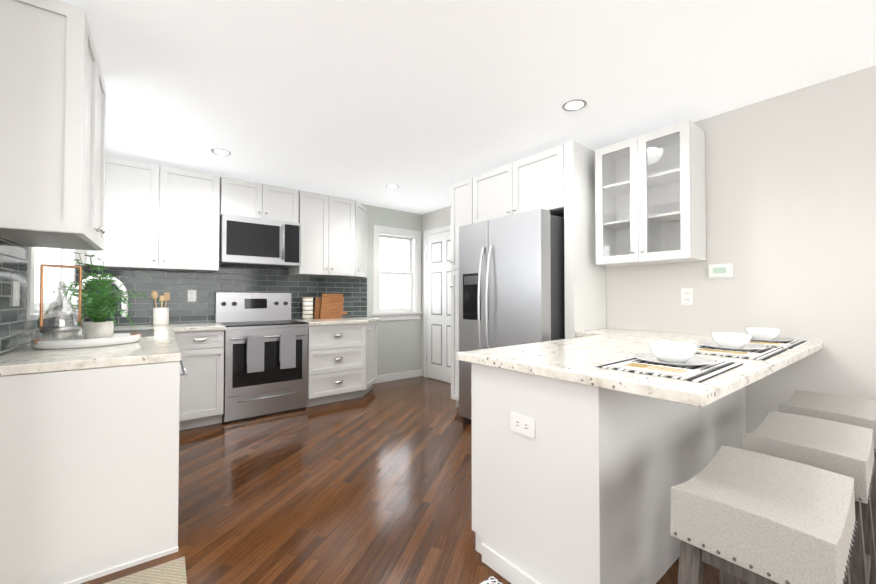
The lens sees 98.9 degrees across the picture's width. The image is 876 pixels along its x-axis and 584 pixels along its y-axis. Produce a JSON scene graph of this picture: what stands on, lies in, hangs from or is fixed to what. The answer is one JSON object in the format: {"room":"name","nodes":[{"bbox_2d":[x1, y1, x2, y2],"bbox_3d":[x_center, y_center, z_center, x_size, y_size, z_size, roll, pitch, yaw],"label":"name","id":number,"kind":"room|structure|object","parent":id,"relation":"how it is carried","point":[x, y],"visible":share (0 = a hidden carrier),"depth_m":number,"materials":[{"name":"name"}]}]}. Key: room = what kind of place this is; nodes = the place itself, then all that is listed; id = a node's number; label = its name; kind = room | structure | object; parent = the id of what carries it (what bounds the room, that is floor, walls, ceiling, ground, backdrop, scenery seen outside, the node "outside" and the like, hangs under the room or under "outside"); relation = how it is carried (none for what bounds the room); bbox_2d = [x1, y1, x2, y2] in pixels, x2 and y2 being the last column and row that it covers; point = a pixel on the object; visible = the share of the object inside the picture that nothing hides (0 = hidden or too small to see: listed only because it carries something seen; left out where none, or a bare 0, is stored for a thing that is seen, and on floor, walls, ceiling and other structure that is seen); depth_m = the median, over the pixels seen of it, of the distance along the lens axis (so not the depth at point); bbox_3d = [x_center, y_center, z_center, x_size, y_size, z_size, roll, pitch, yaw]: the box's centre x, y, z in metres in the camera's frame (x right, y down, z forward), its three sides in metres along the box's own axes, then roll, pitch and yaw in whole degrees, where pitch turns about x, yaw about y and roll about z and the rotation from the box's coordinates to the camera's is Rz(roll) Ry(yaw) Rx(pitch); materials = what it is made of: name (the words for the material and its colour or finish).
{"room":"kitchen","nodes":[
{"label":"kitchen","id":0,"kind":"room"},
{"bbox_2d":[38,204,421,375],"bbox_3d":[-1.802,0.024,4.531,4.170,2.450,0.150,1,-1,-39],"label":"wall","id":1,"kind":"structure","parent":0,"point":[399,345],"depth_m":5.36,"materials":[{"name":"white paint"}]},
{"bbox_2d":[75,155,219,271],"bbox_3d":[-2.666,-0.691,3.514,1.035,0.951,0.344,1,-1,-39],"label":"upper cabinet","id":2,"kind":"object","parent":1,"relation":"attached to","point":[160,217],"visible":0.94,"depth_m":3.43,"materials":[{"name":"white"}]},
{"bbox_2d":[83,265,366,325],"bbox_3d":[-2.061,0.018,4.216,2.808,0.611,0.010,1,-1,-39],"label":"backsplash","id":3,"kind":"structure","parent":1,"relation":"attached to","point":[178,285],"depth_m":3.94,"materials":[{"name":"tile"}]},
{"bbox_2d":[188,290,195,301],"bbox_3d":[-2.518,0.039,3.834,0.075,0.120,0.008,1,-1,-39],"label":"outlet","id":4,"kind":"object","parent":3,"relation":"attached to","point":[191,295],"visible":1,"depth_m":3.83,"materials":[{"name":"white plastic"}]},
{"bbox_2d":[219,176,298,222],"bbox_3d":[-1.956,-0.963,4.091,0.766,0.389,0.344,1,-1,-39],"label":"upper cabinet","id":5,"kind":"object","parent":1,"relation":"attached to","point":[239,197],"visible":0.9,"depth_m":3.96,"materials":[{"name":"white wood"}]},
{"bbox_2d":[219,214,300,267],"bbox_3d":[-1.923,-0.526,4.044,0.766,0.474,0.440,1,-1,-39],"label":"microwave","id":6,"kind":"object","parent":1,"relation":"attached to","point":[247,241],"visible":0.98,"depth_m":3.88,"materials":[{"name":"silver metal"}]},
{"bbox_2d":[291,190,354,276],"bbox_3d":[-1.384,-0.675,4.549,0.680,0.951,0.344,1,-1,-39],"label":"upper cabinet","id":7,"kind":"object","parent":1,"relation":"attached to","point":[327,222],"visible":1,"depth_m":4.43,"materials":[{"name":"white"}]},
{"bbox_2d":[349,201,366,277],"bbox_3d":[-1.005,-0.670,4.895,0.333,0.950,0.315,1,-1,-39],"label":"upper cabinet","id":8,"kind":"object","parent":1,"relation":"attached to","point":[360,240],"visible":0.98,"depth_m":4.88,"materials":[{"name":"white"}]},
{"bbox_2d":[371,225,422,320],"bbox_3d":[-0.617,-0.259,5.463,0.850,1.325,0.195,1,-1,-39],"label":"window","id":9,"kind":"structure","parent":1,"relation":"in","point":[412,238],"depth_m":5.49,"materials":[{"name":"white wood"}]},
{"bbox_2d":[374,369,421,383],"bbox_3d":[-0.536,1.213,5.429,1.050,0.100,0.013,1,-1,-39],"label":"baseboard","id":10,"kind":"structure","parent":1,"relation":"attached to","point":[398,376],"depth_m":5.38,"materials":[{"name":"white wood"}]},
{"bbox_2d":[81,376,740,583],"bbox_3d":[-0.407,1.242,0.690,6.800,0.100,9.050,1,-1,-39],"label":"floor","id":11,"kind":"structure","parent":0,"point":[373,485],"depth_m":2.21,"materials":[{"name":"brown wood"}]},
{"bbox_2d":[0,360,187,583],"bbox_3d":[-1.962,0.775,2.253,0.690,0.880,1.702,1,-1,-36],"label":"base cabinet","id":12,"kind":"object","parent":11,"relation":"on","point":[89,471],"visible":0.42,"depth_m":1.57,"materials":[{"name":"white painted wood"},{"name":"steel"}]},
{"bbox_2d":[0,322,225,375],"bbox_3d":[-2.045,0.320,2.658,1.139,0.038,2.444,1,-1,-39],"label":"countertop","id":13,"kind":"structure","parent":12,"relation":"on","point":[161,345],"depth_m":1.73,"materials":[{"name":"stone"}]},
{"bbox_2d":[31,252,160,348],"bbox_3d":[-1.910,0.035,2.141,0.539,0.515,0.591,1,-1,-36],"label":"decorative tray","id":14,"kind":"object","parent":13,"relation":"on","point":[98,328],"visible":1,"depth_m":2.04,"materials":[{"name":"white ceramic"}]},
{"bbox_2d":[71,275,127,335],"bbox_3d":[-2.344,0.088,2.600,0.294,0.422,0.098,1,-1,-36],"label":"faucet","id":15,"kind":"object","parent":13,"relation":"on","point":[118,283],"visible":0.46,"depth_m":2.65,"materials":[{"name":"white metal"}]},
{"bbox_2d":[113,329,154,336],"bbox_3d":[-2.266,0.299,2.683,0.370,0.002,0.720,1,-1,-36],"label":"sink basin","id":16,"kind":"object","parent":13,"relation":"in","point":[147,332],"visible":0.25,"depth_m":2.86,"materials":[{"name":"silver metal"}]},
{"bbox_2d":[151,291,169,324],"bbox_3d":[-2.640,0.150,3.563,0.145,0.327,0.124,1,-1,-39],"label":"utensil crock","id":17,"kind":"object","parent":13,"relation":"on","point":[161,315],"visible":0.98,"depth_m":3.53,"materials":[{"name":"white ceramic"}]},
{"bbox_2d":[104,556,186,583],"bbox_3d":[-1.141,1.192,1.139,0.650,0.011,0.900,1,-1,-36],"label":"jute rug","id":18,"kind":"object","parent":11,"relation":"on","point":[172,572],"visible":1,"depth_m":1.58,"materials":[{"name":"beige wicker"}]},
{"bbox_2d":[174,330,223,430],"bbox_3d":[-2.350,0.794,3.557,0.467,0.878,0.649,1,-1,-39],"label":"base cabinet","id":19,"kind":"object","parent":11,"relation":"on","point":[201,395],"visible":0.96,"depth_m":3.38,"materials":[{"name":"white wood"}]},
{"bbox_2d":[215,292,308,422],"bbox_3d":[-1.844,0.622,3.929,0.774,1.233,0.679,1,-1,-39],"label":"range","id":20,"kind":"object","parent":11,"relation":"on","point":[265,354],"visible":0.98,"depth_m":3.75,"materials":[{"name":"silver metal"}]},
{"bbox_2d":[307,321,376,406],"bbox_3d":[-1.164,0.808,4.517,1.013,0.878,0.644,1,-1,-39],"label":"base cabinet","id":21,"kind":"object","parent":11,"relation":"on","point":[342,362],"visible":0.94,"depth_m":4.21,"materials":[{"name":"white wood"}]},
{"bbox_2d":[292,317,379,325],"bbox_3d":[-1.154,0.348,4.534,1.052,0.038,0.643,1,-1,-39],"label":"countertop","id":22,"kind":"structure","parent":21,"relation":"on","point":[338,321],"depth_m":4.28,"materials":[{"name":"stone"}]},
{"bbox_2d":[302,297,315,319],"bbox_3d":[-1.536,0.196,4.414,0.119,0.262,0.119,-1,-1,42],"label":"spice rack","id":23,"kind":"object","parent":22,"relation":"on","point":[307,302],"depth_m":4.37,"materials":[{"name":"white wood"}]},
{"bbox_2d":[316,294,346,318],"bbox_3d":[-1.314,0.176,4.617,0.400,0.307,0.124,1,-1,-39],"label":"cutting board","id":24,"kind":"object","parent":22,"relation":"on","point":[328,306],"depth_m":4.58,"materials":[{"name":"brown wood"}]},
{"bbox_2d":[481,576,501,583],"bbox_3d":[0.275,1.199,1.415,0.140,0.006,0.320,1,-1,-39],"label":"floor vent","id":25,"kind":"object","parent":11,"relation":"in","point":[491,580],"visible":1,"depth_m":1.55,"materials":[{"name":"metal"}]},
{"bbox_2d":[459,209,564,424],"bbox_3d":[0.833,0.303,3.456,1.054,1.850,0.925,1,-1,-39],"label":"fridge","id":26,"kind":"object","parent":11,"relation":"on","point":[511,282],"visible":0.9,"depth_m":3.07,"materials":[{"name":"grey metal"}]},
{"bbox_2d":[450,141,605,407],"bbox_3d":[0.868,0.036,3.675,0.779,2.400,1.455,1,-1,-39],"label":"surround","id":27,"kind":"object","parent":11,"relation":"on","point":[559,181],"visible":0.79,"depth_m":3.10,"materials":[{"name":"white wood"}]},
{"bbox_2d":[471,363,745,583],"bbox_3d":[1.086,0.773,2.100,1.906,0.880,0.622,1,-1,-39],"label":"base cabinet","id":28,"kind":"object","parent":11,"relation":"on","point":[577,490],"visible":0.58,"depth_m":1.48,"materials":[{"name":"white wood"}]},
{"bbox_2d":[511,412,534,438],"bbox_3d":[0.342,0.539,1.517,0.008,0.075,0.120,1,-1,-39],"label":"outlet","id":29,"kind":"object","parent":28,"relation":"attached to","point":[523,425],"visible":1,"depth_m":1.51,"materials":[{"name":"white plastic"}]},
{"bbox_2d":[457,328,822,406],"bbox_3d":[1.093,0.311,2.082,1.926,0.038,1.290,1,-1,-39],"label":"countertop","id":30,"kind":"structure","parent":28,"relation":"on","point":[579,357],"depth_m":1.55,"materials":[{"name":"stone"}]},
{"bbox_2d":[594,341,742,381],"bbox_3d":[0.891,0.242,1.438,0.500,0.078,0.340,1,-1,-39],"label":"place setting","id":31,"kind":"object","parent":30,"relation":"on","point":[675,360],"visible":1,"depth_m":1.40,"materials":[{"name":"white ceramic"}]},
{"bbox_2d":[695,332,786,359],"bbox_3d":[1.439,0.248,1.842,0.500,0.078,0.340,1,-1,-39],"label":"place setting","id":32,"kind":"object","parent":30,"relation":"on","point":[728,344],"visible":1,"depth_m":1.81,"materials":[{"name":"white ceramic"}]},
{"bbox_2d":[745,327,809,348],"bbox_3d":[1.895,0.254,2.184,0.500,0.078,0.340,1,-1,-39],"label":"place setting","id":33,"kind":"object","parent":30,"relation":"on","point":[766,337],"visible":0.9,"depth_m":2.15,"materials":[{"name":"white ceramic"}]},
{"bbox_2d":[670,445,857,583],"bbox_3d":[0.910,0.860,1.039,0.496,0.671,0.332,1,-1,-39],"label":"stool","id":34,"kind":"object","parent":11,"relation":"on","point":[738,514],"visible":1,"depth_m":0.96,"materials":[{"name":"fabric"}]},
{"bbox_2d":[741,411,875,583],"bbox_3d":[1.425,0.866,1.436,0.496,0.671,0.332,1,-1,-39],"label":"stool","id":35,"kind":"object","parent":11,"relation":"on","point":[845,449],"visible":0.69,"depth_m":1.37,"materials":[{"name":"fabric"}]},
{"bbox_2d":[779,390,875,549],"bbox_3d":[1.914,0.872,1.817,0.496,0.671,0.332,1,-1,-39],"label":"stool","id":36,"kind":"object","parent":11,"relation":"on","point":[860,412],"visible":0.4,"depth_m":1.78,"materials":[{"name":"fabric"}]},
{"bbox_2d":[61,0,875,213],"bbox_3d":[-0.218,-1.312,0.495,6.800,0.100,8.450,1,-1,-39],"label":"ceiling","id":37,"kind":"structure","parent":0,"point":[423,105],"depth_m":2.14,"materials":[{"name":"white paint"}]},
{"bbox_2d":[211,149,230,155],"bbox_3d":[-1.889,-1.218,3.264,0.156,0.004,0.156,1,-1,-39],"label":"recessed light","id":38,"kind":"object","parent":37,"relation":"in","point":[222,152],"visible":1,"depth_m":3.27,"materials":[{"name":"grey"}]},
{"bbox_2d":[385,185,398,188],"bbox_3d":[-0.522,-1.202,4.277,0.156,0.004,0.156,1,-1,-39],"label":"recessed light","id":39,"kind":"object","parent":37,"relation":"in","point":[392,186],"visible":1,"depth_m":4.27,"materials":[{"name":"grey"}]},
{"bbox_2d":[562,99,586,111],"bbox_3d":[0.899,-1.230,2.469,0.156,0.004,0.156,1,-1,-39],"label":"recessed light","id":40,"kind":"object","parent":37,"relation":"in","point":[574,105],"visible":1,"depth_m":2.47,"materials":[{"name":"grey"}]},
{"bbox_2d":[422,65,875,433],"bbox_3d":[2.272,-0.007,2.486,0.400,2.450,8.150,1,-1,-39],"label":"wall","id":41,"kind":"structure","parent":0,"point":[790,206],"depth_m":2.31,"materials":[{"name":"white paint"}]},
{"bbox_2d":[424,225,450,382],"bbox_3d":[0.062,0.170,5.230,0.086,2.180,0.940,1,-1,-39],"label":"door","id":42,"kind":"structure","parent":41,"relation":"in","point":[437,305],"depth_m":5.36,"materials":[{"name":"white wood"}]},
{"bbox_2d":[595,120,705,266],"bbox_3d":[1.552,-0.672,2.789,0.344,0.910,0.650,1,-1,-39],"label":"upper cabinet","id":43,"kind":"object","parent":41,"relation":"attached to","point":[650,197],"visible":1,"depth_m":2.73,"materials":[{"name":"white wood"}]},
{"bbox_2d":[681,288,692,304],"bbox_3d":[1.814,0.032,2.726,0.008,0.120,0.075,1,-1,-39],"label":"outlet","id":44,"kind":"object","parent":41,"relation":"attached to","point":[686,296],"visible":1,"depth_m":2.73,"materials":[{"name":"white plastic"}]},
{"bbox_2d":[708,263,732,277],"bbox_3d":[1.934,-0.145,2.568,0.024,0.095,0.135,1,-1,-39],"label":"thermostat","id":45,"kind":"object","parent":41,"relation":"attached to","point":[720,270],"visible":1,"depth_m":2.56,"materials":[{"name":"white plastic"}]},
{"bbox_3d":[-2.465,-0.010,2.232,0.150,2.450,2.600,1,-1,-36],"label":"wall","id":46,"kind":"structure","parent":0,"visible":0},
{"bbox_2d":[0,237,81,355],"bbox_3d":[-2.410,0.030,2.294,0.009,0.528,2.537,1,-1,-36],"label":"backsplash","id":47,"kind":"structure","parent":46,"relation":"attached to","point":[18,330],"depth_m":1.82,"materials":[{"name":"tile"}]},
{"bbox_2d":[13,281,19,305],"bbox_3d":[-2.054,0.009,1.826,0.011,0.120,0.075,1,-1,-39],"label":"light switch","id":48,"kind":"object","parent":47,"relation":"attached to","point":[16,291],"visible":0.96,"depth_m":1.81,"materials":[{"name":"white plastic"}]},
{"bbox_2d":[27,247,75,319],"bbox_3d":[-2.615,-0.414,2.481,0.195,1.145,1.310,1,-1,-36],"label":"window","id":49,"kind":"structure","parent":46,"relation":"in","point":[55,256],"depth_m":2.86,"materials":[{"name":"white glass"}]},
{"bbox_2d":[0,0,105,250],"bbox_3d":[-1.818,-0.717,1.788,0.344,0.951,0.738,1,-1,-36],"label":"upper cabinet","id":50,"kind":"object","parent":46,"relation":"attached to","point":[52,130],"visible":1,"depth_m":1.53,"materials":[{"name":"white wood"}]},
{"label":"outside","id":51,"kind":"structure","parent":0,"visible":0},
{"bbox_2d":[34,247,38,302],"bbox_3d":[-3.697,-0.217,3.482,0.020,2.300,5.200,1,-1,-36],"label":"window pane","id":52,"kind":"structure","parent":51,"point":[36,273],"depth_m":3.34,"materials":[{"name":"white glass"}]},
{"bbox_2d":[379,238,408,307],"bbox_3d":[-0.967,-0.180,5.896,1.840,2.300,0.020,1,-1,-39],"label":"window pane","id":53,"kind":"structure","parent":51,"point":[398,299],"depth_m":6.09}
]}

